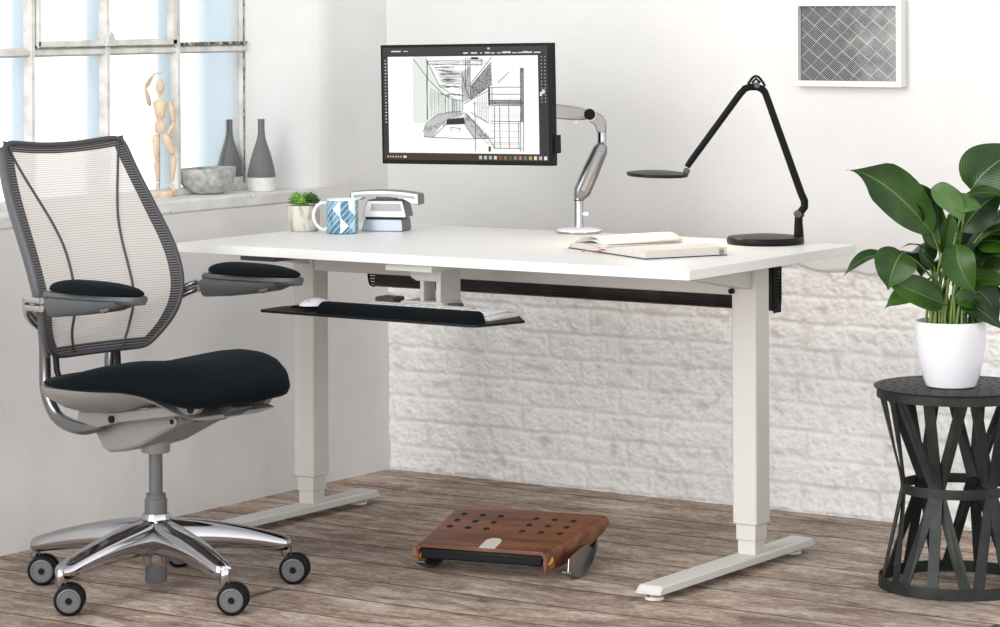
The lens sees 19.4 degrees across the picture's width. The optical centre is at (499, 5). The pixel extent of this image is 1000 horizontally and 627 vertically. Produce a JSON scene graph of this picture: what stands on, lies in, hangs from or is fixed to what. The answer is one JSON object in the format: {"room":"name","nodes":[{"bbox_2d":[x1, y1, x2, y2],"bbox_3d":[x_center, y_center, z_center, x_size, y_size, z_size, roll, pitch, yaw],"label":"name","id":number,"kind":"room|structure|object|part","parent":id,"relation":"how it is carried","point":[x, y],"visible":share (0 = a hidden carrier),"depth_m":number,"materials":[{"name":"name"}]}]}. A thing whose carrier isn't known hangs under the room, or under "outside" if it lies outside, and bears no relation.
{"room":"home office","nodes":[
{"label":"home office","id":0,"kind":"room"},
{"bbox_2d":[0,0,390,555],"bbox_3d":[-1.674,-0.021,6.636,0.314,2.700,4.450,0,0,34],"label":"wall","id":1,"kind":"structure","parent":0,"point":[313,67],"depth_m":7.92,"materials":[{"name":"white paint"}]},
{"bbox_2d":[0,0,247,210],"bbox_3d":[-1.615,-0.157,6.842,0.200,1.334,3.063,0,0,34],"label":"window","id":2,"kind":"structure","parent":1,"relation":"in","point":[71,70],"depth_m":7.66,"materials":[{"name":"paint"}]},
{"bbox_3d":[-1.272,-0.117,7.233,0.003,0.454,0.268,0,0,34],"label":"pane","id":3,"kind":"part","parent":2,"relation":"part of","materials":[{"name":"clear glass"}]},
{"bbox_3d":[-1.270,0.307,7.233,0.003,0.363,0.268,0,0,34],"label":"pane","id":4,"kind":"part","parent":2,"relation":"part of","materials":[{"name":"clear glass"}]},
{"bbox_3d":[-1.112,0.307,7.463,0.003,0.363,0.268,0,0,34],"label":"pane","id":5,"kind":"part","parent":2,"relation":"part of","materials":[{"name":"clear glass"}]},
{"bbox_3d":[-1.114,-0.118,7.463,0.003,0.454,0.268,0,0,34],"label":"pane","id":6,"kind":"part","parent":2,"relation":"part of","materials":[{"name":"clear glass"}]},
{"bbox_3d":[-0.956,-0.118,7.694,0.003,0.454,0.268,0,0,34],"label":"pane","id":7,"kind":"part","parent":2,"relation":"part of","materials":[{"name":"clear glass"}]},
{"bbox_3d":[-0.955,0.306,7.694,0.003,0.363,0.268,0,0,34],"label":"pane","id":8,"kind":"part","parent":2,"relation":"part of","materials":[{"name":"clear glass"}]},
{"bbox_3d":[-0.797,-0.119,7.928,0.003,0.454,0.275,0,0,34],"label":"pane","id":9,"kind":"part","parent":2,"relation":"part of","materials":[{"name":"clear glass"}]},
{"bbox_3d":[-0.795,0.305,7.928,0.003,0.363,0.275,0,0,34],"label":"pane","id":10,"kind":"part","parent":2,"relation":"part of","materials":[{"name":"clear glass"}]},
{"bbox_2d":[0,188,319,229],"bbox_3d":[-1.482,0.525,6.798,0.184,0.035,3.231,0,0,34],"label":"trim","id":11,"kind":"structure","parent":1,"relation":"attached to","point":[181,205],"depth_m":7.74,"materials":[{"name":"paint"}]},
{"bbox_2d":[150,72,176,196],"bbox_3d":[-0.897,0.341,7.739,0.070,0.329,0.066,0,0,-40],"label":"mannequin","id":12,"kind":"object","parent":11,"relation":"on","point":[159,105],"visible":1,"depth_m":7.73},
{"bbox_3d":[-0.903,0.413,7.746,0.004,0.178,0.003,0,0,0],"label":"rod","id":13,"kind":"part","parent":12,"relation":"part of","materials":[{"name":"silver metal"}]},
{"bbox_3d":[-0.869,0.285,7.740,0.019,0.050,0.018,0,0,34],"label":"arm","id":14,"kind":"part","parent":12,"relation":"part of","materials":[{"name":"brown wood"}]},
{"bbox_2d":[181,166,235,194],"bbox_3d":[-0.786,0.469,7.843,0.155,0.072,0.155,0,0,34],"label":"bowl","id":15,"kind":"object","parent":11,"relation":"on","point":[208,180],"visible":1,"depth_m":7.79,"materials":[{"name":"grey stone"}]},
{"bbox_2d":[223,119,242,189],"bbox_3d":[-0.742,0.408,8.011,0.075,0.192,0.075,0,0,34],"label":"bottle","id":16,"kind":"object","parent":11,"relation":"on","point":[231,158],"visible":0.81,"depth_m":7.99,"materials":[{"name":"grey ceramic"}]},
{"bbox_2d":[247,119,274,191],"bbox_3d":[-0.649,0.406,7.952,0.076,0.196,0.076,0,0,34],"label":"bottle","id":17,"kind":"object","parent":11,"relation":"on","point":[261,171],"visible":1,"depth_m":7.93,"materials":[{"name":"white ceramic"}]},
{"bbox_2d":[0,469,999,626],"bbox_3d":[-0.208,1.352,0.523,13.000,0.060,14.000,0,0,34],"label":"floor","id":18,"kind":"structure","parent":0,"point":[365,572],"depth_m":6.73,"materials":[{"name":"brown wood"}]},
{"bbox_2d":[0,135,310,615],"bbox_3d":[-0.779,0.816,6.596,0.694,1.018,0.658,0,0,40],"label":"office chair","id":19,"kind":"object","parent":18,"relation":"on","point":[102,262],"visible":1,"depth_m":6.62,"materials":[{"name":"black fabric"}]},
{"bbox_3d":[-1.077,0.560,6.614,0.187,0.477,0.084,0,0,40],"label":"rail","id":20,"kind":"part","parent":19,"relation":"part of","materials":[{"name":"grey plastic"}]},
{"bbox_3d":[-0.987,0.794,6.663,0.093,0.256,0.017,0,0,34],"label":"rod","id":21,"kind":"part","parent":19,"relation":"part of","materials":[{"name":"plastic"}]},
{"bbox_3d":[-0.932,1.204,6.652,0.301,0.092,0.078,0,0,15],"label":"arm","id":22,"kind":"part","parent":19,"relation":"part of","materials":[{"name":"silver metal"}]},
{"bbox_3d":[-0.879,0.655,6.350,0.272,0.059,0.082,0,0,40],"label":"armrest","id":23,"kind":"part","parent":19,"relation":"part of","materials":[{"name":"grey plastic"}]},
{"bbox_3d":[-0.957,0.554,6.758,0.169,0.440,0.383,0,0,40],"label":"panel","id":24,"kind":"part","parent":19,"relation":"part of","materials":[{"name":"grey fabric"}]},
{"bbox_2d":[42,290,147,305],"bbox_3d":[-0.878,0.635,6.350,0.295,0.021,0.092,0,0,40],"label":"armrest","id":25,"kind":"object","parent":19,"relation":"on","point":[52,297],"depth_m":6.29,"materials":[{"name":"grey plastic"}]},
{"bbox_3d":[-0.866,1.204,6.477,0.078,0.092,0.301,0,0,33],"label":"arm","id":26,"kind":"part","parent":19,"relation":"part of","materials":[{"name":"silver metal"}]},
{"bbox_3d":[-0.909,0.713,6.718,0.166,0.136,0.541,0,0,40],"label":"arm rod","id":27,"kind":"part","parent":19,"relation":"part of","materials":[{"name":"grey plastic"}]},
{"bbox_3d":[-0.909,0.730,6.718,0.166,0.136,0.541,0,0,40],"label":"arm rod","id":28,"kind":"part","parent":19,"relation":"part of","materials":[{"name":"grey plastic"}]},
{"bbox_3d":[-0.868,0.793,6.805,0.017,0.256,0.093,0,0,-44],"label":"rod","id":29,"kind":"part","parent":19,"relation":"part of","materials":[{"name":"black plastic"}]},
{"bbox_3d":[-0.748,0.834,6.583,0.572,0.105,0.489,0,0,40],"label":"seat","id":30,"kind":"part","parent":19,"relation":"part of","materials":[{"name":"black fabric"}]},
{"bbox_3d":[-0.678,1.203,6.485,0.078,0.092,0.301,0,0,-39],"label":"arm","id":31,"kind":"part","parent":19,"relation":"part of","materials":[{"name":"silver metal"}]},
{"bbox_3d":[-0.624,1.203,6.652,0.301,0.092,0.078,0,0,-15],"label":"arm","id":32,"kind":"part","parent":19,"relation":"part of","materials":[{"name":"silver metal"}]},
{"bbox_3d":[-0.578,0.653,6.782,0.287,0.059,0.082,0,0,40],"label":"armrest","id":33,"kind":"part","parent":19,"relation":"part of","materials":[{"name":"grey plastic"}]},
{"bbox_2d":[201,272,303,285],"bbox_3d":[-0.572,0.633,6.777,0.295,0.021,0.092,0,0,40],"label":"armrest","id":34,"kind":"object","parent":19,"relation":"on","point":[208,278],"depth_m":6.72,"materials":[{"name":"grey plastic"}]},
{"bbox_2d":[413,506,608,577],"bbox_3d":[0.025,1.263,6.868,0.407,0.116,0.241,0,0,22],"label":"footrest","id":35,"kind":"object","parent":18,"relation":"on","point":[549,540],"visible":1,"depth_m":6.83,"materials":[{"name":"brown wood"}]},
{"bbox_2d":[177,223,855,600],"bbox_3d":[0.034,0.951,7.136,1.459,0.740,0.801,0,0,34],"label":"desk","id":36,"kind":"object","parent":18,"relation":"on","point":[747,280],"visible":0.91,"depth_m":7.02,"materials":[{"name":"white laminate"}]},
{"bbox_3d":[-0.593,0.638,7.436,0.044,0.061,0.304,0,0,34],"label":"arm","id":37,"kind":"part","parent":36,"relation":"part of","materials":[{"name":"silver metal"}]},
{"bbox_2d":[287,192,320,231],"bbox_3d":[-0.507,0.532,7.569,0.084,0.103,0.086,0,0,34],"label":"potted succulent","id":38,"kind":"object","parent":36,"relation":"on","point":[300,213],"visible":0.98,"depth_m":7.54,"materials":[{"name":"white ceramic"}]},
{"bbox_2d":[288,204,319,231],"bbox_3d":[-0.508,0.550,7.570,0.082,0.067,0.082,0,0,34],"label":"pot","id":39,"kind":"object","parent":38,"relation":"attached to","point":[299,215],"depth_m":7.53,"materials":[{"name":"beige ceramic"}]},
{"bbox_3d":[-0.490,0.913,7.587,0.064,0.613,0.066,0,0,34],"label":"leg","id":40,"kind":"part","parent":36,"relation":"part of","materials":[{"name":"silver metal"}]},
{"bbox_2d":[312,198,357,233],"bbox_3d":[-0.415,0.539,7.492,0.106,0.088,0.087,0,0,34],"label":"mug","id":41,"kind":"object","parent":36,"relation":"on","point":[341,213],"visible":1,"depth_m":7.45,"materials":[{"name":"ceramic"}]},
{"bbox_3d":[-0.460,0.539,7.487,0.043,0.077,0.008,0,0,0],"label":"handle","id":42,"kind":"part","parent":41,"relation":"part of","materials":[{"name":"white ceramic"}]},
{"bbox_2d":[350,189,423,231],"bbox_3d":[-0.288,0.529,7.578,0.186,0.106,0.092,0,0,13],"label":"telephone","id":43,"kind":"object","parent":36,"relation":"on","point":[391,209],"visible":0.96,"depth_m":7.54,"materials":[{"name":"grey plastic"}]},
{"bbox_2d":[260,264,524,327],"bbox_3d":[-0.169,0.667,6.962,0.678,0.122,0.479,0,0,34],"label":"keyboard tray","id":44,"kind":"object","parent":36,"relation":"attached to","point":[447,279],"visible":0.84,"depth_m":6.83,"materials":[{"name":"black plastic"}]},
{"bbox_2d":[299,298,328,306],"bbox_3d":[-0.439,0.704,6.965,0.063,0.017,0.110,0,0,26],"label":"computer mouse","id":45,"kind":"object","parent":44,"relation":"on","point":[310,302],"visible":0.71,"depth_m":6.93,"materials":[{"name":"white plastic"}]},
{"bbox_3d":[-0.172,0.676,6.976,0.011,0.092,0.050,0,0,34],"label":"tilt arm","id":46,"kind":"part","parent":44,"relation":"part of","materials":[{"name":"silver metal"}]},
{"bbox_3d":[-0.167,0.712,6.972,0.156,0.020,0.080,0,0,34],"label":"mount plate","id":47,"kind":"part","parent":44,"relation":"part of","materials":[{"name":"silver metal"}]},
{"bbox_2d":[362,301,517,321],"bbox_3d":[-0.167,0.714,6.839,0.425,0.017,0.119,0,0,34],"label":"keyboard","id":48,"kind":"object","parent":44,"relation":"on","point":[489,314],"visible":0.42,"depth_m":6.80,"materials":[{"name":"white plastic"}]},
{"bbox_3d":[-0.123,0.676,6.957,0.013,0.092,0.084,0,0,34],"label":"tilt arm","id":49,"kind":"part","parent":44,"relation":"part of","materials":[{"name":"silver metal"}]},
{"bbox_3d":[-0.104,0.713,6.911,0.036,0.018,0.036,0,0,34],"label":"knob","id":50,"kind":"part","parent":44,"relation":"part of","materials":[{"name":"grey plastic"}]},
{"bbox_2d":[556,104,606,234],"bbox_3d":[0.095,0.388,7.408,0.376,0.385,0.115,0,0,-27],"label":"monitor arm","id":51,"kind":"object","parent":36,"relation":"attached to","point":[589,174],"visible":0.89,"depth_m":7.44,"materials":[{"name":"silver metal"}]},
{"bbox_2d":[381,43,560,165],"bbox_3d":[-0.071,0.246,7.319,0.532,0.302,0.050,-1,-1,35],"label":"monitor","id":52,"kind":"object","parent":51,"relation":"attached to","point":[492,103],"visible":1,"depth_m":7.29,"materials":[{"name":"black plastic"}]},
{"bbox_3d":[0.201,0.519,7.461,0.025,0.094,0.025,0,0,34],"label":"post","id":53,"kind":"part","parent":51,"relation":"part of","materials":[{"name":"silver metal"}]},
{"bbox_2d":[568,232,726,259],"bbox_3d":[0.331,0.561,6.874,0.255,0.037,0.365,0,0,-27],"label":"open book","id":54,"kind":"object","parent":36,"relation":"on","point":[658,245],"visible":1,"depth_m":6.82,"materials":[{"name":"white paper"}]},
{"bbox_2d":[626,75,807,246],"bbox_3d":[0.529,0.374,7.115,0.441,0.410,0.188,0,0,4],"label":"desk lamp","id":55,"kind":"object","parent":36,"relation":"on","point":[753,239],"visible":1,"depth_m":7.10,"materials":[{"name":"black plastic"}]},
{"bbox_3d":[0.521,0.300,7.107,0.146,0.191,0.017,0,0,0],"label":"arm","id":56,"kind":"part","parent":55,"relation":"part of","materials":[{"name":"black metal"}]},
{"bbox_3d":[0.693,0.358,7.106,0.112,0.303,0.019,0,0,0],"label":"arm","id":57,"kind":"part","parent":55,"relation":"part of","materials":[{"name":"black metal"}]},
{"bbox_3d":[0.727,0.538,7.106,0.026,0.068,0.026,0,0,34],"label":"stem","id":58,"kind":"part","parent":55,"relation":"part of","materials":[{"name":"black metal"}]},
{"bbox_3d":[0.486,0.633,6.710,0.044,0.061,0.304,0,0,34],"label":"arm","id":59,"kind":"part","parent":36,"relation":"part of","materials":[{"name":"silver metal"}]},
{"bbox_3d":[0.589,0.908,6.861,0.064,0.613,0.066,0,0,34],"label":"leg","id":60,"kind":"part","parent":36,"relation":"part of","materials":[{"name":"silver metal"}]},
{"bbox_2d":[873,375,999,601],"bbox_3d":[1.035,1.088,6.630,0.370,0.456,0.370,0,0,34],"label":"side table","id":61,"kind":"object","parent":18,"relation":"on","point":[929,495],"visible":0.86,"depth_m":6.52,"materials":[{"name":"black metal"}]},
{"bbox_2d":[844,143,999,388],"bbox_3d":[1.024,0.585,6.609,0.384,0.551,0.361,0,0,34],"label":"potted plant","id":62,"kind":"object","parent":61,"relation":"on","point":[950,344],"visible":1,"depth_m":6.55,"materials":[{"name":"green plant"}]},
{"bbox_2d":[387,0,999,275],"bbox_3d":[0.989,-0.344,7.464,3.200,2.079,0.039,0,0,34],"label":"wall","id":63,"kind":"structure","parent":0,"point":[660,74],"depth_m":7.74,"materials":[{"name":"white paint"}]},
{"bbox_2d":[793,0,906,86],"bbox_3d":[0.895,0.097,7.490,0.310,0.221,0.032,0,0,34],"label":"framed picture","id":64,"kind":"object","parent":63,"relation":"attached to","point":[837,43],"visible":1,"depth_m":7.49,"materials":[{"name":"white paper"}]},
{"bbox_2d":[388,264,999,530],"bbox_3d":[0.988,0.987,7.454,3.200,0.680,0.023,0,0,34],"label":"brick wall","id":65,"kind":"structure","parent":0,"point":[633,398],"depth_m":7.84,"materials":[{"name":"white brick"}]},
{"bbox_2d":[915,317,986,388],"bbox_3d":[1.019,0.786,6.604,0.161,0.150,0.161,0,0,34],"label":"pot","id":66,"kind":"object","parent":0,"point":[950,350],"depth_m":6.54,"materials":[{"name":"white ceramic"}]}
]}

